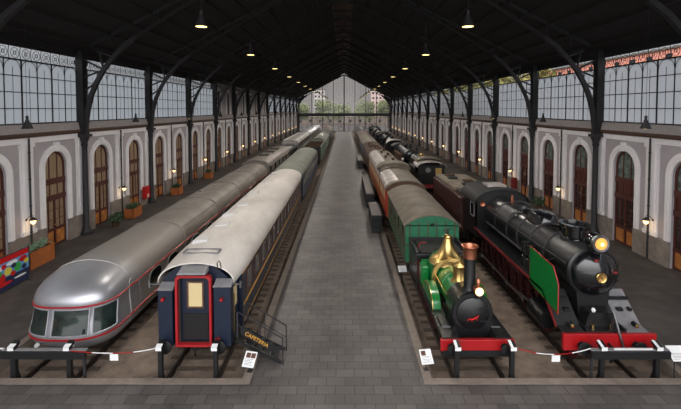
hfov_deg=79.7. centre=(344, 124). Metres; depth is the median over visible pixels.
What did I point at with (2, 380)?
trim
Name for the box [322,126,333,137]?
van
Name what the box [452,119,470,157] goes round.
trim
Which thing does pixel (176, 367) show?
railway track
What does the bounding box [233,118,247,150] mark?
trim
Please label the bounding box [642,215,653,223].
wall lantern
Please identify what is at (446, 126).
trim
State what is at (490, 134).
door
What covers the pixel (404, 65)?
pendant lamp
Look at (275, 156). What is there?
car
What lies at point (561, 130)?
pipe
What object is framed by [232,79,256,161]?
column
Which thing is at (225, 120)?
pipe
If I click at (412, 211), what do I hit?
coach
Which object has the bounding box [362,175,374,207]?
deck
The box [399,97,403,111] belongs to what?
window
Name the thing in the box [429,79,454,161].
column
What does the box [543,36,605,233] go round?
column
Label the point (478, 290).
lamp
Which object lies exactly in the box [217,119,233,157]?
trim
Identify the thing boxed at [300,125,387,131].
floor
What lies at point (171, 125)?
pipe
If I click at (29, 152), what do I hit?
pipe
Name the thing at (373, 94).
apartment block
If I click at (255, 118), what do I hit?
trim
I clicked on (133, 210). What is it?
planter
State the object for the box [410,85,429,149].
column
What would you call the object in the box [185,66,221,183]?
column
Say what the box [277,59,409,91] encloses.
roof truss
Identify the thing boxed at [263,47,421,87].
roof truss
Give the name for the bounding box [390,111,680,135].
trim
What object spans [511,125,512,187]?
pipe
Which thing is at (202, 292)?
car
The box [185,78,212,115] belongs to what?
window
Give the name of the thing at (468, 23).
pendant lamp
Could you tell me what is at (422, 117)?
trim
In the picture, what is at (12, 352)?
buffer stop
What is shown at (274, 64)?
pendant lamp
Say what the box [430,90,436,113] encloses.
window
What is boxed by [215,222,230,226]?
roof vent
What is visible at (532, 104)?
column
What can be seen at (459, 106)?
window
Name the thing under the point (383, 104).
broadleaf tree
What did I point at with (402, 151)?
steam locomotive
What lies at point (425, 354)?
information panel
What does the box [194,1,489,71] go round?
roof truss
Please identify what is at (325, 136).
van
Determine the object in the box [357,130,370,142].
van
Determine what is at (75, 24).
ceiling
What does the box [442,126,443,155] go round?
door
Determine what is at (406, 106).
column
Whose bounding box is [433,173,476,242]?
tender
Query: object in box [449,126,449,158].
door
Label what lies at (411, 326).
trim
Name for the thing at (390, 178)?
coach
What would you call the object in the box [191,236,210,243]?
roof vent
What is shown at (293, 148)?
locomotive
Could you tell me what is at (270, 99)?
window
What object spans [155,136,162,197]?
door
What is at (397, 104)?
column
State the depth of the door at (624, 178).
27.15 m
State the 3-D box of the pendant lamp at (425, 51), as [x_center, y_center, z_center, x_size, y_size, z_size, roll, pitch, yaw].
[5.750,-8.243,28.955,0.620,6.581,0.620,0,2,0]
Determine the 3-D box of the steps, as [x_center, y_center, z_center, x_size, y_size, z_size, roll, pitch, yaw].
[-3.024,7.536,14.835,1.707,1.900,0.950,0,2,0]
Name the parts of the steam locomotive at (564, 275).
rod, boiler lid, dome casing, frame, boiler lid, smokebox door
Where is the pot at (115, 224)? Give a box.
[111,221,119,226]
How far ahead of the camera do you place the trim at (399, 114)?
134.60 m
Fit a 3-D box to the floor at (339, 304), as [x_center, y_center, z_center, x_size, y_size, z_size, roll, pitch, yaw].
[-0.265,5.933,89.133,5.770,0.600,151.520,0,2,0]
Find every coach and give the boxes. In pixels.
[275,147,317,201]
[282,132,309,149]
[301,125,319,138]
[359,134,378,156]
[369,148,411,197]
[378,168,425,222]
[387,185,460,269]
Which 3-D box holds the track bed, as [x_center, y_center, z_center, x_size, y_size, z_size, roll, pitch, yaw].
[7.185,6.187,89.293,8.530,0.280,151.220,0,2,0]
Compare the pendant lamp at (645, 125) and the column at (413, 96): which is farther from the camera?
the column at (413, 96)
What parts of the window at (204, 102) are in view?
frosted glass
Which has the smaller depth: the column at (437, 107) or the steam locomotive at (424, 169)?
the steam locomotive at (424, 169)
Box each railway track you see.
[23,295,157,377]
[164,133,334,377]
[354,132,508,377]
[426,188,638,377]
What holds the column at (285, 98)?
on the floor at (16, 307)
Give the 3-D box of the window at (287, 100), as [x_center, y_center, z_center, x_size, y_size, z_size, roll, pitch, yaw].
[-19.220,-6.639,134.144,0.120,4.830,10.090,0,2,0]
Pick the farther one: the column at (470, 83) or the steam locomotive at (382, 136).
the steam locomotive at (382, 136)
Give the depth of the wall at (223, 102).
73.18 m
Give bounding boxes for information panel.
[242,351,257,372]
[398,265,406,283]
[419,349,433,370]
[665,345,680,377]
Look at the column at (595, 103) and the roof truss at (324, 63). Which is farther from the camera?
the roof truss at (324, 63)
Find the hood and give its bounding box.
[177,265,208,274]
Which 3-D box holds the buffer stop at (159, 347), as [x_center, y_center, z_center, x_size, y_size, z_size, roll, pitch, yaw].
[-5.330,8.161,13.935,2.090,1.560,0.443,0,2,0]
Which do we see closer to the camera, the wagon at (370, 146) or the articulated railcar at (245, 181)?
the articulated railcar at (245, 181)
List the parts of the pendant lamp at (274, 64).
hanging rod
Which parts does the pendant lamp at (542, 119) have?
lamp shade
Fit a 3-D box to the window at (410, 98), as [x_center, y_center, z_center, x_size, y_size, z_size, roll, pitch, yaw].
[18.570,-5.872,114.159,0.120,4.830,10.090,0,2,0]
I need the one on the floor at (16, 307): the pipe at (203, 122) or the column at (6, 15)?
the column at (6, 15)
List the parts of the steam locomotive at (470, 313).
frame, smokebox door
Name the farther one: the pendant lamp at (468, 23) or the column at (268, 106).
the column at (268, 106)
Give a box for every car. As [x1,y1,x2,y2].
[148,169,301,356]
[242,146,290,175]
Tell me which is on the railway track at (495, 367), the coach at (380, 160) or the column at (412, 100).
the coach at (380, 160)
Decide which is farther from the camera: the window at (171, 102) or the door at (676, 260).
the window at (171, 102)
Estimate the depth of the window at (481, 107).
55.41 m
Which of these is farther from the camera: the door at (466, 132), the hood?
the door at (466, 132)
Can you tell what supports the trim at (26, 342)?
attached to the floor at (16, 307)
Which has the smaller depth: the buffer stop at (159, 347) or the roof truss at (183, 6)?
the buffer stop at (159, 347)
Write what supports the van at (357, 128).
on the railway track at (495, 367)
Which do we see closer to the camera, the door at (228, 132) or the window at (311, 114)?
the door at (228, 132)
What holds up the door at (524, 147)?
in the wall at (667, 152)
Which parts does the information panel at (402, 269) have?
panel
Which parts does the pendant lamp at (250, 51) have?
lamp shade, hanging rod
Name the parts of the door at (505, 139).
fanlight pane, pane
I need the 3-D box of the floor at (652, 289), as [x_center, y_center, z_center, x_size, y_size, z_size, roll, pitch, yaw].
[15.300,5.933,89.133,7.100,0.600,151.520,0,2,0]
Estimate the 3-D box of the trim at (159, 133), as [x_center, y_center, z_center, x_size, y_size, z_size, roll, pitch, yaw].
[-18.995,2.871,44.443,0.210,5.950,10.000,0,2,0]
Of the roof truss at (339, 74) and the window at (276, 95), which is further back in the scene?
the roof truss at (339, 74)
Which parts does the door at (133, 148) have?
transom panel, fanlight pane, panel, pane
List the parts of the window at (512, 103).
frosted glass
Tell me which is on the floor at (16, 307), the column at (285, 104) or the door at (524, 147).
the column at (285, 104)
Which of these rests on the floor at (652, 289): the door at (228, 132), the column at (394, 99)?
the column at (394, 99)
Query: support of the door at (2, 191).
in the wall at (11, 152)
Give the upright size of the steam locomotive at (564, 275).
4.775 m
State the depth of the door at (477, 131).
57.43 m
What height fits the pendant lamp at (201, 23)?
6.446 m
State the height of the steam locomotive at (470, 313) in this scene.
4.235 m
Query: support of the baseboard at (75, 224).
attached to the wall at (11, 152)
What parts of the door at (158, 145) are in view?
transom panel, fanlight pane, panel, pane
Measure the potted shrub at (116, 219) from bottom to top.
1.184 m
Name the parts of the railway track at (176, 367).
rail, rail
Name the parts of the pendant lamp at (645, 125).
lamp shade, hanging rod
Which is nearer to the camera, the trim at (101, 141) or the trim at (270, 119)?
the trim at (101, 141)
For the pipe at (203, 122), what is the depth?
54.39 m
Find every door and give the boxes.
[0,167,5,256]
[45,151,65,244]
[94,145,107,225]
[129,140,138,203]
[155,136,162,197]
[176,134,181,185]
[193,131,196,179]
[206,130,209,168]
[218,128,220,167]
[227,126,229,163]
[236,125,237,159]
[243,124,244,156]
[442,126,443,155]
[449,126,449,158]
[456,127,458,163]
[465,128,467,167]
[475,129,478,173]
[488,131,491,179]
[502,133,507,185]
[521,136,527,195]
[544,140,553,208]
[574,145,587,221]
[614,151,633,247]
[672,164,680,271]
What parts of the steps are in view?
handrail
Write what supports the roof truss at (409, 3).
attached to the ceiling at (75, 24)
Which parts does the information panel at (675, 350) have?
panel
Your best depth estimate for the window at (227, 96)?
67.06 m
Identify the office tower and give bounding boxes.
[314,89,325,116]
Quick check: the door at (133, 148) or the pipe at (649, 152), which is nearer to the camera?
the pipe at (649, 152)
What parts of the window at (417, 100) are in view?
frosted glass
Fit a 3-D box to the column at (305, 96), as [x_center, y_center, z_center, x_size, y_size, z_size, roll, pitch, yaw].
[-17.017,-4.197,159.256,4.306,14.260,0.840,0,2,0]
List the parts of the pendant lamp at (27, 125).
hanging rod, lamp shade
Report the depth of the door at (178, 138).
47.30 m
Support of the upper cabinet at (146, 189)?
attached to the wall at (11, 152)
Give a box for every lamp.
[21,4,33,128]
[132,47,139,121]
[186,72,191,118]
[195,10,207,27]
[246,5,254,54]
[272,2,277,68]
[297,41,299,82]
[402,4,407,68]
[422,44,429,54]
[461,0,473,27]
[473,278,483,295]
[539,34,546,121]
[567,321,574,327]
[585,232,609,251]
[631,321,638,327]
[639,20,651,128]
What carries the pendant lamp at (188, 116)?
hanging from the roof truss at (409, 3)
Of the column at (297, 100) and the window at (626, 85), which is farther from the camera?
the column at (297, 100)
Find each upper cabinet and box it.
[142,186,149,198]
[511,177,516,187]
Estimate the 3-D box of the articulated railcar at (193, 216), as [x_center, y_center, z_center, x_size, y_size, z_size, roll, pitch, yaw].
[-10.270,6.705,25.191,3.320,3.285,5.950,0,2,0]
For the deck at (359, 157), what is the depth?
62.27 m
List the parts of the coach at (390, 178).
door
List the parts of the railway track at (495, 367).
rail, rail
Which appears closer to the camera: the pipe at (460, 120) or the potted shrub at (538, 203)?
the potted shrub at (538, 203)
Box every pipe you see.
[28,138,32,244]
[120,130,122,214]
[171,125,172,184]
[203,122,203,168]
[225,120,225,165]
[241,119,241,157]
[263,117,263,147]
[460,120,460,158]
[481,122,481,175]
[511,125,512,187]
[559,130,561,214]
[646,138,650,258]
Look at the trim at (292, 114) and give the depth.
145.70 m
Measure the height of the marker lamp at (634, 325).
0.176 m
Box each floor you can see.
[0,131,300,351]
[0,132,335,377]
[0,384,680,408]
[250,131,423,383]
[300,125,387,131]
[385,131,680,366]
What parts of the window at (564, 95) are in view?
frosted glass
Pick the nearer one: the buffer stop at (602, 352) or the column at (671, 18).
the buffer stop at (602, 352)
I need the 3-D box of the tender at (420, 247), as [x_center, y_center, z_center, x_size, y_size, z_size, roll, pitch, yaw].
[4.660,7.100,20.589,2.520,2.840,2.217,0,2,0]
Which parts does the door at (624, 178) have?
panel, pane, transom panel, fanlight pane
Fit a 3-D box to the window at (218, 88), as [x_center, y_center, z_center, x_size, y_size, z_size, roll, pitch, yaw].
[-19.200,-3.497,61.711,0.360,4.050,2.200,0,2,0]
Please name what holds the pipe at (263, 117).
attached to the wall at (11, 152)
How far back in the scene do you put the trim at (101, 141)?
34.16 m
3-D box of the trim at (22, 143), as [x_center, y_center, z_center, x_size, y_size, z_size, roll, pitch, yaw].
[-18.995,3.639,24.458,0.210,5.950,10.000,0,2,0]
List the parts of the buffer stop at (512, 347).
post, post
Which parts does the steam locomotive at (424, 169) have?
tank, cab plate, cab panel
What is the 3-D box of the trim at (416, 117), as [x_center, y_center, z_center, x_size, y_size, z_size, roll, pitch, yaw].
[18.345,0.568,104.399,0.210,5.950,10.000,0,2,0]
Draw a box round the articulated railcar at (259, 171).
[228,163,267,185]
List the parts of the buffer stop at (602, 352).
post, post, post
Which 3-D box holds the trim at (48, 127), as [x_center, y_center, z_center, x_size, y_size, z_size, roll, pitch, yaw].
[-19.190,-1.957,81.935,0.620,0.520,165.300,0,2,0]
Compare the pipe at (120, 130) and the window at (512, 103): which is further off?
the window at (512, 103)
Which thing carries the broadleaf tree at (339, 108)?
on the floor at (302, 127)
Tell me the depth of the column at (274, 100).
109.09 m
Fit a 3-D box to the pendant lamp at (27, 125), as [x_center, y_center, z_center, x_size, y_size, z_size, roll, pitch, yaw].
[-15.000,-3.353,19.135,0.496,7.093,0.496,0,2,0]
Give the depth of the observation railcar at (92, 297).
15.73 m
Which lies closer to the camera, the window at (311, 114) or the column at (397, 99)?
the column at (397, 99)
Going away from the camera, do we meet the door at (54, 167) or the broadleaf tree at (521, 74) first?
the door at (54, 167)
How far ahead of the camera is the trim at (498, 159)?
44.33 m
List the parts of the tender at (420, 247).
frame, tank, tank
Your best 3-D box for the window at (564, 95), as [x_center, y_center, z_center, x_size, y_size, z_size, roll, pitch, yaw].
[18.570,-2.801,34.218,0.120,4.830,10.090,0,2,0]
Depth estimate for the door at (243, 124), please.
77.58 m
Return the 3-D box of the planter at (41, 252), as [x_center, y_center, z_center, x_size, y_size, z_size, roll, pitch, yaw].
[-17.950,7.420,23.670,0.860,1.454,2.124,0,2,0]
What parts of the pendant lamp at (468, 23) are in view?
lamp shade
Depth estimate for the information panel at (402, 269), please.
22.21 m
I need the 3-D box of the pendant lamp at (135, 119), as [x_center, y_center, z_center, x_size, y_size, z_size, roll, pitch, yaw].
[-15.000,-3.737,29.128,0.496,7.093,0.496,0,2,0]
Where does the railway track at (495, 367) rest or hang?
on the track bed
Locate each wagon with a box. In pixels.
[302,139,325,164]
[363,141,382,168]
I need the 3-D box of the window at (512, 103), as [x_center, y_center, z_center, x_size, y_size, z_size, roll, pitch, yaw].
[18.570,-3.184,44.210,0.120,4.830,10.090,0,2,0]
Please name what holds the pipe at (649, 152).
attached to the wall at (667, 152)
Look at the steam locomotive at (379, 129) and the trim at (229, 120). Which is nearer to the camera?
the trim at (229, 120)
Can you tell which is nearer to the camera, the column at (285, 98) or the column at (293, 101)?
the column at (285, 98)
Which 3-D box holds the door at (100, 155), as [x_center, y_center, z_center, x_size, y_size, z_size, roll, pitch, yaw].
[-19.282,4.680,32.003,0.356,6.290,2.080,0,2,0]
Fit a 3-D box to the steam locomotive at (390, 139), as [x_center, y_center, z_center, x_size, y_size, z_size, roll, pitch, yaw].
[9.270,4.130,79.335,3.100,4.265,10.763,0,2,0]
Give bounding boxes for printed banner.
[0,245,33,292]
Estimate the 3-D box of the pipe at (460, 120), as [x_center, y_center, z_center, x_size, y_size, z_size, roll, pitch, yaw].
[18.220,2.903,64.459,0.139,7.250,0.139,1,2,22]
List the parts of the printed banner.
banner panel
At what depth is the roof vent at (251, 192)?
25.84 m
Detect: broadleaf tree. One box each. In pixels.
[297,103,310,120]
[314,99,332,121]
[330,103,351,127]
[354,99,375,121]
[377,100,392,127]
[486,74,525,85]
[521,69,556,80]
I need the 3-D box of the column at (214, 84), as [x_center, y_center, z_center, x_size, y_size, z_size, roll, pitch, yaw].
[-17.017,-0.358,59.330,4.306,14.260,0.840,0,2,0]
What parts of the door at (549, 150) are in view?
panel, pane, transom panel, fanlight pane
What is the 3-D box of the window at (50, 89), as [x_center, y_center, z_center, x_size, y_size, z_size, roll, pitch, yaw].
[-19.220,-2.417,24.225,0.120,4.830,10.090,0,2,0]
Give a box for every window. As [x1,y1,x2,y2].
[0,40,75,125]
[87,57,144,120]
[152,70,185,117]
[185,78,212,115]
[217,88,221,113]
[226,90,230,113]
[242,93,244,113]
[269,94,272,112]
[276,95,278,111]
[284,97,288,111]
[298,76,390,130]
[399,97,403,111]
[408,95,411,111]
[414,94,418,112]
[421,92,429,112]
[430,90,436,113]
[440,87,454,113]
[454,84,472,114]
[472,78,498,115]
[498,70,538,117]
[537,57,604,120]
[604,39,680,125]
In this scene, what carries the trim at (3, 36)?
attached to the wall at (223, 102)
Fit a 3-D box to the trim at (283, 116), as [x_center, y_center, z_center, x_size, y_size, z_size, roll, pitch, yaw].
[-18.995,-0.200,124.384,0.210,5.950,10.000,0,2,0]
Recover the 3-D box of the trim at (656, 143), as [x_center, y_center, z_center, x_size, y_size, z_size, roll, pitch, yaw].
[18.345,3.639,24.458,0.210,5.950,10.000,0,2,0]
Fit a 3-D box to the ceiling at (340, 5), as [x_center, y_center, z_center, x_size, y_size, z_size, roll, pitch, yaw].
[-0.350,-16.849,81.363,3.200,1.620,165.300,0,2,0]
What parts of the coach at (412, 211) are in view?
panel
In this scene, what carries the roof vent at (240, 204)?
attached to the car at (202, 292)
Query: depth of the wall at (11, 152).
28.81 m
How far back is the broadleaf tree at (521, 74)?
61.32 m
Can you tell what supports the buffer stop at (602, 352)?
on the track bed
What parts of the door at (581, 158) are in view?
panel, transom panel, pane, fanlight pane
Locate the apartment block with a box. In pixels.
[371,91,385,116]
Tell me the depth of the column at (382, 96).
159.02 m
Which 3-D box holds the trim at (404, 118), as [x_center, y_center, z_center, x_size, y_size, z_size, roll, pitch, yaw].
[18.345,-0.200,124.384,0.210,5.950,10.000,0,2,0]
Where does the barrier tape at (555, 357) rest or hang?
hanging from the buffer stop at (512, 347)
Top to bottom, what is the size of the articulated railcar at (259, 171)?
3.300 m
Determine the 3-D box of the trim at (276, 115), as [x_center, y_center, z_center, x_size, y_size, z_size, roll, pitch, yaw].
[-18.995,0.184,114.391,0.210,5.950,10.000,0,2,0]
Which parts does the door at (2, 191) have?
pane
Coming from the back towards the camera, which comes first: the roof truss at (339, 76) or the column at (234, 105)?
the roof truss at (339, 76)
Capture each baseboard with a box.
[8,128,296,253]
[390,128,670,267]
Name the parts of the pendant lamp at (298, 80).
hanging rod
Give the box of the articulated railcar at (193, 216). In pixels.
[132,198,218,247]
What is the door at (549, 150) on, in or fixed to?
in the wall at (667, 152)
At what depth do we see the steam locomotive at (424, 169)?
43.92 m
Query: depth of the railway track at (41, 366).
15.53 m
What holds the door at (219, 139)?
in the wall at (11, 152)
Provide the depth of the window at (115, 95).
34.45 m
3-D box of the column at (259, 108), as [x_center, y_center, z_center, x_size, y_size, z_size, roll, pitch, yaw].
[-17.017,-1.510,89.308,4.306,14.260,0.840,0,2,0]
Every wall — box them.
[0,114,297,254]
[211,83,265,114]
[392,114,680,267]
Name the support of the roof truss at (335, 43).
on the column at (248, 110)
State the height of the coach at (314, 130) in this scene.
3.610 m
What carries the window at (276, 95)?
in the wall at (11, 152)
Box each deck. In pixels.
[357,155,362,168]
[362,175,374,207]
[368,202,381,232]
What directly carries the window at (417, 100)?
in the wall at (667, 152)
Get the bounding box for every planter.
[22,237,55,270]
[123,200,142,218]
[170,183,182,194]
[204,168,213,178]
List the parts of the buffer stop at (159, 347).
post, post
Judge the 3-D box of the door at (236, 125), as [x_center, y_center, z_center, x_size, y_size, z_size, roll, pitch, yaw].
[-19.282,3.144,71.974,0.356,6.290,2.080,0,2,0]
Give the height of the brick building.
23.400 m
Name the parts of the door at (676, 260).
panel, pane, transom panel, fanlight pane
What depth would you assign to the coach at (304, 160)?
43.18 m
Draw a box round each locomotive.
[282,144,296,155]
[370,126,377,137]
[374,128,386,141]
[377,132,388,146]
[383,134,403,153]
[391,142,414,164]
[409,148,446,189]
[418,228,514,356]
[461,180,656,362]
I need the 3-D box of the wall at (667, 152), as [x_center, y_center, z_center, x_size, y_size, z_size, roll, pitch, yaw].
[18.690,2.175,82.094,0.480,7.450,165.300,0,2,0]
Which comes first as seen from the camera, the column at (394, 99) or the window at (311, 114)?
the column at (394, 99)
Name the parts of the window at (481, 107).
frosted glass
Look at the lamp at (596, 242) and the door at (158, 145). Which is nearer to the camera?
the lamp at (596, 242)
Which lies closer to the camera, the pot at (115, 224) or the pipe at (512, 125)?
the pot at (115, 224)
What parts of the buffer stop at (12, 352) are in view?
post, post, post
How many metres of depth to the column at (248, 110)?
79.05 m
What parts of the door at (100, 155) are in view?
fanlight pane, transom panel, pane, panel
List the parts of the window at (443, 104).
frosted glass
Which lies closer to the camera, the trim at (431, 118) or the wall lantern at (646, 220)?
the wall lantern at (646, 220)
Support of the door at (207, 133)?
in the wall at (11, 152)
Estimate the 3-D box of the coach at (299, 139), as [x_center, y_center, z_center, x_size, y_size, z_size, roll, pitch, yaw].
[-10.270,4.118,88.952,3.020,3.560,26.383,0,2,0]
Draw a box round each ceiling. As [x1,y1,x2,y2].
[0,0,340,97]
[331,0,352,73]
[347,0,680,97]
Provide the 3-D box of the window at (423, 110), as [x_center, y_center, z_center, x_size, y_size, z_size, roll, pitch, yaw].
[18.570,-5.104,94.173,0.120,4.830,10.090,0,2,0]
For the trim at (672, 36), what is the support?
attached to the ceiling at (604, 24)
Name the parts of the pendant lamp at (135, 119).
lamp shade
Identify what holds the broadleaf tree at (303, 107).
on the floor at (302, 127)
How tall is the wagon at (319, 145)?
3.360 m
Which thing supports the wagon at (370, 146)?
on the railway track at (495, 367)
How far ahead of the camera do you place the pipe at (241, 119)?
74.40 m
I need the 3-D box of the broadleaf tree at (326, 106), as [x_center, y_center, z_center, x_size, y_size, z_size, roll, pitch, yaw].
[-11.355,-6.660,219.857,11.359,14.785,13.501,0,2,0]
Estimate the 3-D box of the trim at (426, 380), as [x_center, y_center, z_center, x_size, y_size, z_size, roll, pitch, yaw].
[7.185,8.830,13.579,9.130,0.610,0.300,0,2,0]
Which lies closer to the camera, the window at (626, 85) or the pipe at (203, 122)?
the window at (626, 85)
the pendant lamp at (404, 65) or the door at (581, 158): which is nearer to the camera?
the door at (581, 158)
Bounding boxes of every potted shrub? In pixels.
[104,212,124,226]
[529,195,545,208]
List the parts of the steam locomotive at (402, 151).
tank, smokebox door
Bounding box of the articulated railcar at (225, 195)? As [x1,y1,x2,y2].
[178,182,240,218]
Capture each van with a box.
[313,133,328,147]
[320,130,330,144]
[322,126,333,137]
[354,126,365,137]
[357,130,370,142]
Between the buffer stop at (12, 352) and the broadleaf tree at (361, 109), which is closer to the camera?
the buffer stop at (12, 352)
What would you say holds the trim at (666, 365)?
attached to the floor at (652, 289)
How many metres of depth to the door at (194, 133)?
52.33 m
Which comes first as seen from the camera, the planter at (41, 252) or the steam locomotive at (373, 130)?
the planter at (41, 252)
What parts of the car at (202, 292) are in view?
gangway frame, door, door pane, panel, pane frame, kick panel, grab rail, door pane, door, pane, pane, pane, pane, pane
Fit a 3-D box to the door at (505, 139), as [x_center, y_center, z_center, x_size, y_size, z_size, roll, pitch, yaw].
[18.632,4.104,46.992,0.356,6.290,2.080,0,2,0]
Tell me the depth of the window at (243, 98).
77.43 m
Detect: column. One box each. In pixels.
[0,0,28,29]
[74,36,136,234]
[144,54,189,202]
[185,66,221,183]
[212,73,241,170]
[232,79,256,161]
[246,82,267,155]
[257,85,276,149]
[266,88,283,145]
[273,90,288,142]
[279,91,293,139]
[284,93,297,137]
[289,94,300,135]
[293,95,303,133]
[296,96,305,131]
[382,96,391,131]
[384,95,395,133]
[387,94,398,135]
[390,93,402,137]
[394,91,407,139]
[398,90,413,142]
[403,88,420,145]
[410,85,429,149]
[418,82,440,155]
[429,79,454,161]
[443,73,472,170]
[463,66,498,180]
[493,55,538,202]
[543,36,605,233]
[646,0,680,35]
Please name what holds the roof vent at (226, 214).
attached to the car at (202, 292)
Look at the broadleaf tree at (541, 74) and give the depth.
53.66 m
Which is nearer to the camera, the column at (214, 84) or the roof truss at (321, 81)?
the column at (214, 84)
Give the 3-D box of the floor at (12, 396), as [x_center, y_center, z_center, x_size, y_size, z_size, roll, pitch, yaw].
[-0.325,9.207,3.896,38.550,0.600,19.080,0,2,0]
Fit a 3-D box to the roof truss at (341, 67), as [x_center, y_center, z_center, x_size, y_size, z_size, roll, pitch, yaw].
[-0.350,-13.935,128.860,35.898,9.101,0.220,0,2,0]
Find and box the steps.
[236,301,286,364]
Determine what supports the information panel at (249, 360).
on the trim at (278, 291)
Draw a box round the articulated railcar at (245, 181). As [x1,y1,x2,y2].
[207,171,255,199]
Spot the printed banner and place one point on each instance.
(14, 266)
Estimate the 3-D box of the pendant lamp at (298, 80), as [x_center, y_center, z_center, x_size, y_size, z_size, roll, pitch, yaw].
[-6.720,-9.328,58.935,0.620,6.446,0.620,0,2,0]
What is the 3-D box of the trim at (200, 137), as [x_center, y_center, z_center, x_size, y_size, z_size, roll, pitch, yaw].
[-18.995,2.487,54.436,0.210,5.950,10.000,0,2,0]
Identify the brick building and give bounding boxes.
[529,45,680,76]
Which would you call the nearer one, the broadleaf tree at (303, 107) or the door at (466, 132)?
the door at (466, 132)
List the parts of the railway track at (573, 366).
rail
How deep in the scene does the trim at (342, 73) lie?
73.63 m
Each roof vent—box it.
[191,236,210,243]
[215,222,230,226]
[222,211,236,216]
[237,202,249,206]
[247,191,258,194]
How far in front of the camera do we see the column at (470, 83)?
59.08 m
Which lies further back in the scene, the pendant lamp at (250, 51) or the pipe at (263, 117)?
the pipe at (263, 117)
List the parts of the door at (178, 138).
fanlight pane, pane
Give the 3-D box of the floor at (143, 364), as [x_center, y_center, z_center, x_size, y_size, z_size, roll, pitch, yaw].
[-7.925,6.187,89.293,8.950,0.280,151.220,0,2,0]
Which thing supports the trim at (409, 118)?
attached to the wall at (667, 152)
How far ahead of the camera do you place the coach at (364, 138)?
80.12 m
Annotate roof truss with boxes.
[90,0,589,46]
[155,0,526,61]
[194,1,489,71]
[220,15,465,77]
[238,29,447,82]
[251,39,434,85]
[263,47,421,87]
[270,53,416,89]
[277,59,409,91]
[283,63,404,93]
[288,67,399,94]
[292,70,395,95]
[295,74,392,96]
[298,76,388,97]
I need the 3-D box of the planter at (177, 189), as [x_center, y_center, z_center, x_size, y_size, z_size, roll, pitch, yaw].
[-17.872,6.760,43.294,0.903,1.266,1.454,0,2,0]
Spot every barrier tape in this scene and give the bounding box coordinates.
[71,348,154,360]
[518,348,589,361]
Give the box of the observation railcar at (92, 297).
[29,222,184,347]
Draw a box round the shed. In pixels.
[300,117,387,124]
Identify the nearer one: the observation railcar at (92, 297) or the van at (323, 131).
the observation railcar at (92, 297)
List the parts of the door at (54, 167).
fanlight pane, transom panel, pane, panel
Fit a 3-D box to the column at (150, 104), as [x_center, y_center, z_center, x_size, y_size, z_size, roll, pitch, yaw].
[-17.017,0.410,39.345,4.306,14.260,0.840,0,2,0]
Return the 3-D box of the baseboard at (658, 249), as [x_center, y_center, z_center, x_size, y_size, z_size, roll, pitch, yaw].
[18.375,5.148,82.208,0.150,1.500,165.300,0,2,0]
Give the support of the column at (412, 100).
on the floor at (652, 289)
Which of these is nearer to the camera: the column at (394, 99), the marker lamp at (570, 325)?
the marker lamp at (570, 325)
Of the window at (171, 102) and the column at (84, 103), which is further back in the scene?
the window at (171, 102)
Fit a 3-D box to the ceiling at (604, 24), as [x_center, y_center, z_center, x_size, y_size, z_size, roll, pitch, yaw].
[9.900,-11.662,81.462,17.900,9.054,166.300,0,2,0]
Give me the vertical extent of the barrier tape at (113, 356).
0.415 m
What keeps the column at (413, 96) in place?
on the floor at (652, 289)
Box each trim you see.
[0,32,297,98]
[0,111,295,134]
[0,133,82,241]
[0,334,35,371]
[0,378,250,383]
[89,127,148,209]
[153,123,188,184]
[188,121,214,169]
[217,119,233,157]
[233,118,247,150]
[243,131,336,377]
[250,117,258,145]
[258,116,266,141]
[269,115,273,138]
[276,115,279,135]
[281,114,284,133]
[286,114,289,131]
[289,114,292,129]
[331,0,352,75]
[352,132,431,377]
[390,32,680,98]
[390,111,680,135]
[398,114,402,132]
[403,114,407,133]
[407,115,411,135]
[413,116,417,138]
[420,116,428,141]
[423,378,680,383]
[428,117,436,145]
[439,118,452,150]
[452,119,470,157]
[470,121,495,170]
[496,123,534,186]
[534,127,598,209]
[597,133,680,241]
[648,359,680,377]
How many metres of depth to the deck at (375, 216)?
30.31 m
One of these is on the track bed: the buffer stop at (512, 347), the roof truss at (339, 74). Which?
the buffer stop at (512, 347)
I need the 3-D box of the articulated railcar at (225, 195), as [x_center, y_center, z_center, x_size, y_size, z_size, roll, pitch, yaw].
[-10.270,6.470,31.136,3.320,3.300,5.950,0,2,0]
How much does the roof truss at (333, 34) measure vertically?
9.101 m
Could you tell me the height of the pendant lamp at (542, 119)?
7.142 m
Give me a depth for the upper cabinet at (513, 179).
43.52 m
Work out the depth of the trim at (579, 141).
34.19 m
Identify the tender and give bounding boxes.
[409,237,462,297]
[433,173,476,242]
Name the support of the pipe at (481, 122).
attached to the wall at (667, 152)
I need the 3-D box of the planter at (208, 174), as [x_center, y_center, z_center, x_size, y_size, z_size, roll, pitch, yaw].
[-17.841,6.340,53.304,0.877,1.337,1.617,0,2,0]
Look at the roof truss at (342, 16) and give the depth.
58.82 m
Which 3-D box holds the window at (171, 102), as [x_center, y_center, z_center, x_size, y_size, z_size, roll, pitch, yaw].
[-19.220,-3.184,44.210,0.120,4.830,10.090,0,2,0]
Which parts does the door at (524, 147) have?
panel, pane, fanlight pane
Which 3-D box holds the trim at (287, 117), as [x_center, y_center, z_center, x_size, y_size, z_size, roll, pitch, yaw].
[-18.995,-0.584,134.377,0.210,5.950,10.000,0,2,0]
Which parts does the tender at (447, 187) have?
tank lid, tank, tank, frame, tank lid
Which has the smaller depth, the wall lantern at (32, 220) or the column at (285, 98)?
the wall lantern at (32, 220)
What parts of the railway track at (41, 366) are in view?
rail, rail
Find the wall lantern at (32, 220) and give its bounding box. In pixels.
[25,215,36,223]
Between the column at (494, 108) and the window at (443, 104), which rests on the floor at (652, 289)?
the column at (494, 108)
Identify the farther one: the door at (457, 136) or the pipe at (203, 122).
the door at (457, 136)

